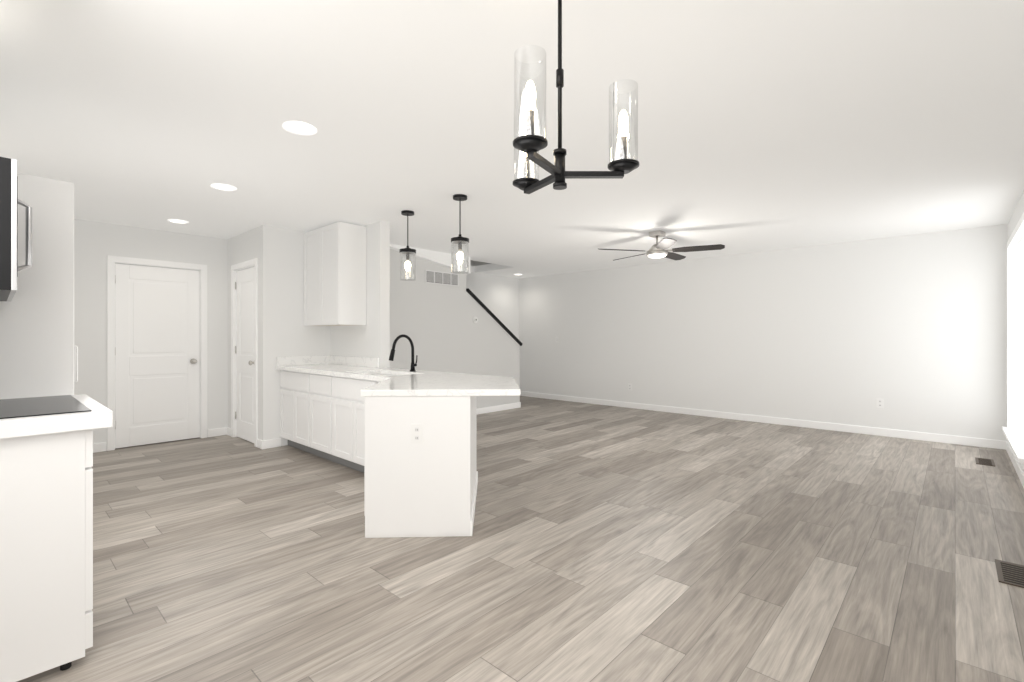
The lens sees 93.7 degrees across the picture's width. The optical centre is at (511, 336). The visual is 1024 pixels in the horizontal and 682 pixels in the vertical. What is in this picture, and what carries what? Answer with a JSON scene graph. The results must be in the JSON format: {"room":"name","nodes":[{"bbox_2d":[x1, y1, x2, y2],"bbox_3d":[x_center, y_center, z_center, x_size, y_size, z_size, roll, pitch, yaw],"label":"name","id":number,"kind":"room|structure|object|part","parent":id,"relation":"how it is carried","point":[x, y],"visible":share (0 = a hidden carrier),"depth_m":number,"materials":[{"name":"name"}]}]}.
{"room":"kitchen","nodes":[
{"label":"kitchen","id":0,"kind":"room"},
{"bbox_2d":[228,225,330,445],"bbox_3d":[-2.869,0.000,5.893,1.150,2.440,0.770,0,0,43],"label":"wall","id":1,"kind":"structure","parent":0,"point":[283,329],"depth_m":5.36,"materials":[{"name":"white paint"}]},
{"bbox_2d":[231,258,257,446],"bbox_3d":[-3.095,0.173,5.634,0.834,2.094,0.116,0,0,43],"label":"door frame","id":2,"kind":"structure","parent":1,"relation":"attached to","point":[246,264],"depth_m":5.72,"materials":[{"name":"white paint"}]},
{"bbox_2d":[236,267,253,442],"bbox_3d":[-3.095,0.206,5.634,0.694,2.012,0.040,0,0,43],"label":"door","id":3,"kind":"structure","parent":1,"relation":"in","point":[244,353],"depth_m":5.65,"materials":[{"name":"white paint"}]},
{"bbox_2d":[235,282,253,418],"bbox_3d":[-3.148,0.165,5.608,0.672,1.670,0.072,0,0,43],"label":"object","id":4,"kind":"structure","parent":3,"relation":"attached to","point":[250,362],"depth_m":5.85,"materials":[{"name":"silver metal"}]},
{"bbox_2d":[277,355,327,365],"bbox_3d":[-2.390,0.270,5.543,0.020,0.100,0.625,0,0,43],"label":"backsplash","id":5,"kind":"structure","parent":1,"relation":"attached to","point":[299,360],"depth_m":5.49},
{"bbox_2d":[74,219,518,450],"bbox_3d":[-2.574,0.000,7.171,0.150,2.440,8.150,0,0,43],"label":"wall","id":6,"kind":"structure","parent":0,"point":[96,244],"depth_m":5.46,"materials":[{"name":"white paint"}]},
{"bbox_2d":[93,442,105,452],"bbox_3d":[-4.748,1.173,4.694,0.014,0.095,1.200,0,0,43],"label":"baseboard","id":7,"kind":"structure","parent":6,"relation":"attached to","point":[97,447],"depth_m":5.09,"materials":[{"name":"white paint"}]},
{"bbox_2d":[107,255,206,450],"bbox_3d":[-4.055,0.173,5.518,0.116,2.094,0.934,0,0,43],"label":"door frame","id":8,"kind":"structure","parent":6,"relation":"attached to","point":[112,261],"depth_m":5.33,"materials":[{"name":"white paint"}]},
{"bbox_2d":[115,263,199,448],"bbox_3d":[-4.055,0.206,5.518,0.040,2.012,0.794,0,0,43],"label":"door","id":9,"kind":"structure","parent":6,"relation":"in","point":[157,346],"depth_m":5.48,"materials":[{"name":"white paint"}]},
{"bbox_2d":[115,275,196,428],"bbox_3d":[-4.029,0.165,5.464,0.072,1.670,0.772,0,0,43],"label":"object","id":10,"kind":"structure","parent":9,"relation":"attached to","point":[193,361],"depth_m":5.69,"materials":[{"name":"silver metal"}]},
{"bbox_2d":[331,221,389,367],"bbox_3d":[-1.748,0.000,5.464,1.080,2.440,0.120,0,0,43],"label":"wall","id":11,"kind":"structure","parent":0,"point":[371,338],"depth_m":5.14,"materials":[{"name":"white paint"}]},
{"bbox_2d":[304,222,365,325],"bbox_3d":[-1.996,-0.664,5.383,0.815,1.071,0.326,0,0,43],"label":"upper cabinet","id":12,"kind":"object","parent":11,"relation":"attached to","point":[334,274],"visible":1,"depth_m":5.16,"materials":[{"name":"white paint"}]},
{"bbox_2d":[328,355,378,365],"bbox_3d":[-1.791,0.270,5.401,1.053,0.100,0.020,0,0,43],"label":"backsplash","id":13,"kind":"structure","parent":11,"relation":"attached to","point":[340,360],"depth_m":5.39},
{"bbox_2d":[390,249,519,407],"bbox_3d":[-1.070,0.000,7.083,0.120,2.440,3.420,0,0,43],"label":"wall","id":14,"kind":"structure","parent":0,"point":[439,327],"depth_m":7.09,"materials":[{"name":"white paint"}]},
{"bbox_2d":[425,270,458,285],"bbox_3d":[-1.018,-0.860,7.035,0.021,0.190,0.620,0,0,43],"label":"air vent","id":15,"kind":"object","parent":14,"relation":"in","point":[441,278],"visible":1,"depth_m":7.02,"materials":[{"name":"white metal"}]},
{"bbox_2d":[466,288,522,345],"bbox_3d":[-0.313,-0.298,7.904,0.170,0.904,1.289,0,0,43],"label":"handrail","id":16,"kind":"object","parent":14,"relation":"on","point":[498,321],"visible":0.44,"depth_m":7.83,"materials":[{"name":"black metal"}]},
{"bbox_2d":[477,402,520,414],"bbox_3d":[-0.975,1.173,7.087,0.014,0.095,3.314,0,0,43],"label":"baseboard","id":17,"kind":"structure","parent":14,"relation":"attached to","point":[512,405],"depth_m":7.89,"materials":[{"name":"white paint"}]},
{"bbox_2d":[470,260,491,265],"bbox_3d":[-0.753,-2.105,8.274,1.128,1.530,1.340,0,0,43],"label":"ceiling","id":18,"kind":"structure","parent":0,"point":[475,263],"depth_m":9.01,"materials":[{"name":"grey paint"}]},
{"bbox_2d":[0,0,1023,277],"bbox_3d":[0.090,-1.280,4.713,7.400,0.120,8.150,0,0,43],"label":"ceiling","id":19,"kind":"structure","parent":0,"point":[772,124],"depth_m":2.67,"materials":[{"name":"white paint"}]},
{"bbox_2d":[168,219,188,223],"bbox_3d":[-3.510,-1.217,5.049,0.197,0.006,0.184,0,0,43],"label":"recessed light","id":20,"kind":"object","parent":19,"relation":"in","point":[170,220],"depth_m":5.05,"materials":[{"name":"white plastic"}]},
{"bbox_3d":[-3.515,-1.215,5.053,0.131,0.002,0.131,0,0,4],"label":"recessed ceiling light lense","id":21,"kind":"part","parent":20,"relation":"part of","materials":[{"name":"white plastic"}]},
{"bbox_2d":[211,183,236,190],"bbox_3d":[-2.340,-1.217,3.898,0.188,0.006,0.180,0,0,43],"label":"recessed light","id":22,"kind":"object","parent":19,"relation":"in","point":[225,187],"depth_m":3.90,"materials":[{"name":"white plastic"}]},
{"bbox_3d":[-2.344,-1.215,3.904,0.131,0.002,0.131,0,0,19],"label":"recessed ceiling light lense","id":23,"kind":"part","parent":22,"relation":"part of","materials":[{"name":"white plastic"}]},
{"bbox_2d":[283,121,316,134],"bbox_3d":[-1.236,-1.217,2.799,0.192,0.006,0.187,0,0,43],"label":"recessed light","id":24,"kind":"object","parent":19,"relation":"in","point":[287,123],"depth_m":2.80,"materials":[{"name":"white plastic"}]},
{"bbox_3d":[-1.238,-1.215,2.802,0.131,0.002,0.131,0,0,4],"label":"recessed ceiling light lense","id":25,"kind":"part","parent":24,"relation":"part of","materials":[{"name":"white plastic"}]},
{"bbox_2d":[399,210,415,280],"bbox_3d":[-1.016,-0.887,4.679,0.158,0.665,0.158,0,0,43],"label":"pendant light","id":26,"kind":"object","parent":19,"relation":"hanging from","point":[407,251],"visible":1,"depth_m":4.65,"materials":[{"name":"black metal"}]},
{"bbox_3d":[-1.016,-0.690,4.679,0.148,0.270,0.148,0,0,43],"label":"glass","id":27,"kind":"part","parent":26,"relation":"part of","materials":[{"name":"clear glass"}]},
{"bbox_2d":[390,244,469,273],"bbox_3d":[-1.220,-1.095,6.759,0.100,0.250,1.620,0,0,43],"label":"ceiling soffit","id":28,"kind":"structure","parent":19,"relation":"attached to","point":[440,258],"depth_m":6.85,"materials":[{"name":"white paint"}]},
{"bbox_2d":[451,194,468,273],"bbox_3d":[-0.450,-0.887,4.157,0.158,0.665,0.158,0,0,43],"label":"pendant light","id":29,"kind":"object","parent":19,"relation":"hanging from","point":[460,240],"visible":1,"depth_m":4.13,"materials":[{"name":"clear glass"}]},
{"bbox_3d":[-0.450,-0.690,4.157,0.148,0.270,0.148,0,0,43],"label":"glass","id":30,"kind":"part","parent":29,"relation":"part of","materials":[{"name":"clear glass"}]},
{"bbox_2d":[513,0,638,193],"bbox_3d":[0.114,-0.845,1.506,0.436,0.750,0.428,0,0,43],"label":"chandelier","id":31,"kind":"object","parent":19,"relation":"hanging from","point":[530,143],"visible":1,"depth_m":1.48,"materials":[{"name":"clear glass"}]},
{"bbox_2d":[599,230,724,260],"bbox_3d":[1.724,-1.069,5.625,1.388,0.302,1.325,0,0,43],"label":"ceiling fan","id":32,"kind":"object","parent":19,"relation":"hanging from","point":[657,250],"visible":1,"depth_m":5.47,"materials":[{"name":"silver metal"}]},
{"bbox_3d":[1.695,-1.085,5.590,0.393,0.270,0.375,0,0,43],"label":"motor","id":33,"kind":"part","parent":32,"relation":"part of","materials":[{"name":"silver metal"}]},
{"bbox_2d":[17,396,1023,681],"bbox_3d":[0.090,1.270,4.713,7.400,0.100,8.150,0,0,43],"label":"floor","id":34,"kind":"structure","parent":0,"point":[613,544],"depth_m":2.58,"materials":[{"name":"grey wood"}]},
{"bbox_2d":[0,173,77,398],"bbox_3d":[-2.645,0.235,2.376,0.810,1.970,0.682,0,0,43],"label":"wall","id":35,"kind":"structure","parent":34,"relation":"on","point":[38,353],"depth_m":2.25,"materials":[{"name":"white paint"}]},
{"bbox_2d":[0,394,112,681],"bbox_3d":[-2.038,0.670,1.827,0.794,1.100,0.698,0,0,43],"label":"base cabinet","id":36,"kind":"object","parent":34,"relation":"on","point":[46,533],"visible":1,"depth_m":1.71,"materials":[{"name":"white wood"}]},
{"bbox_2d":[280,386,307,451],"bbox_3d":[-2.092,0.790,5.288,0.804,0.860,0.595,0,0,43],"label":"base cabinet","id":37,"kind":"object","parent":34,"relation":"on","point":[293,399],"depth_m":5.09,"materials":[{"name":"white paint"}]},
{"bbox_2d":[308,390,359,471],"bbox_3d":[-0.601,0.790,3.492,1.215,0.860,1.215,0,0,43],"label":"base cabinet","id":38,"kind":"object","parent":34,"relation":"on","point":[333,419],"depth_m":4.50,"materials":[{"name":"white paint"}]},
{"bbox_2d":[360,398,467,537],"bbox_3d":[-0.579,0.790,2.933,0.456,0.860,0.456,0,0,43],"label":"peninsula end panel","id":39,"kind":"object","parent":34,"relation":"on","point":[404,441],"depth_m":2.92,"materials":[{"name":"white paint"}]},
{"bbox_2d":[276,362,519,409],"bbox_3d":[-1.284,0.340,4.124,3.570,0.040,1.300,0,0,43],"label":"countertop","id":40,"kind":"structure","parent":39,"relation":"on","point":[431,389],"depth_m":3.61,"materials":[{"name":"white stone"}]},
{"bbox_2d":[389,334,417,369],"bbox_3d":[-0.989,0.148,4.382,0.098,0.344,0.283,0,0,43],"label":"faucet","id":41,"kind":"object","parent":40,"relation":"on","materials":[{"name":"black metal"}]},
{"bbox_2d":[411,424,422,443],"bbox_3d":[-0.578,0.588,2.921,0.054,0.115,0.054,0,0,43],"label":"outlet","id":42,"kind":"object","parent":39,"relation":"attached to","point":[416,429],"depth_m":2.92,"materials":[{"name":"white plastic"}]},
{"bbox_2d":[468,402,477,535],"bbox_3d":[-0.284,0.790,3.495,0.799,0.860,0.798,0,0,43],"label":"base cabinet","id":43,"kind":"object","parent":34,"relation":"on","point":[472,406],"depth_m":3.10,"materials":[{"name":"white paint"}]},
{"bbox_2d":[975,457,994,465],"bbox_3d":[4.614,1.216,4.683,0.130,0.009,0.320,0,0,43],"label":"floor vent","id":44,"kind":"object","parent":34,"relation":"in","point":[982,461],"depth_m":4.67,"materials":[{"name":"brown"}]},
{"bbox_2d":[995,559,1023,587],"bbox_3d":[2.580,1.216,2.464,0.130,0.009,0.320,0,0,43],"label":"floor vent","id":45,"kind":"object","parent":34,"relation":"in","point":[1009,573],"depth_m":2.46,"materials":[{"name":"brown"}]},
{"bbox_2d":[519,224,1007,440],"bbox_3d":[2.803,0.000,7.653,7.100,2.440,0.150,0,0,43],"label":"wall","id":46,"kind":"structure","parent":0,"point":[911,330],"depth_m":6.52,"materials":[{"name":"white paint"}]},
{"bbox_2d":[520,391,1004,449],"bbox_3d":[2.739,1.173,7.598,7.080,0.095,0.017,0,0,43],"label":"baseboard","id":47,"kind":"structure","parent":46,"relation":"attached to","point":[913,435],"depth_m":6.50,"materials":[{"name":"white paint"}]},
{"bbox_2d":[877,399,883,407],"bbox_3d":[4.550,0.820,5.933,0.070,0.114,0.008,0,0,43],"label":"outlet","id":48,"kind":"object","parent":46,"relation":"attached to","point":[880,403],"depth_m":5.93,"materials":[{"name":"white plastic"}]},
{"bbox_2d":[1008,191,1023,471],"bbox_3d":[2.754,0.000,2.255,0.150,2.440,8.150,0,0,43],"label":"wall","id":49,"kind":"structure","parent":0,"point":[1016,215],"depth_m":4.94,"materials":[{"name":"white paint"}]},
{"bbox_2d":[1001,426,1023,468],"bbox_3d":[4.638,1.006,4.409,0.107,0.108,1.850,0,0,43],"label":"window sill","id":50,"kind":"structure","parent":49,"relation":"attached to","point":[1014,438],"depth_m":4.37,"materials":[{"name":"white paint"}]},
{"bbox_2d":[1005,441,1023,487],"bbox_3d":[2.694,1.173,2.310,0.014,0.095,7.850,0,0,43],"label":"baseboard","id":51,"kind":"structure","parent":49,"relation":"attached to","point":[1019,471],"depth_m":4.38,"materials":[{"name":"white paint"}]},
{"bbox_2d":[1007,212,1023,438],"bbox_3d":[4.673,-0.020,4.376,0.126,1.960,1.810,0,0,43],"label":"window","id":52,"kind":"structure","parent":49,"relation":"in","point":[1020,337],"depth_m":4.95,"materials":[{"name":"white plastic"}]},
{"bbox_3d":[-2.622,0.000,1.774,7.100,2.440,0.150,0,0,43],"label":"wall","id":53,"kind":"structure","parent":0,"visible":0},
{"bbox_2d":[0,157,31,300],"bbox_3d":[-2.117,-0.385,1.760,0.756,0.450,0.492,0,0,43],"label":"microwave","id":54,"kind":"object","parent":53,"relation":"attached to","point":[10,201],"visible":1,"depth_m":1.64,"materials":[{"name":"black metal"}]}
]}

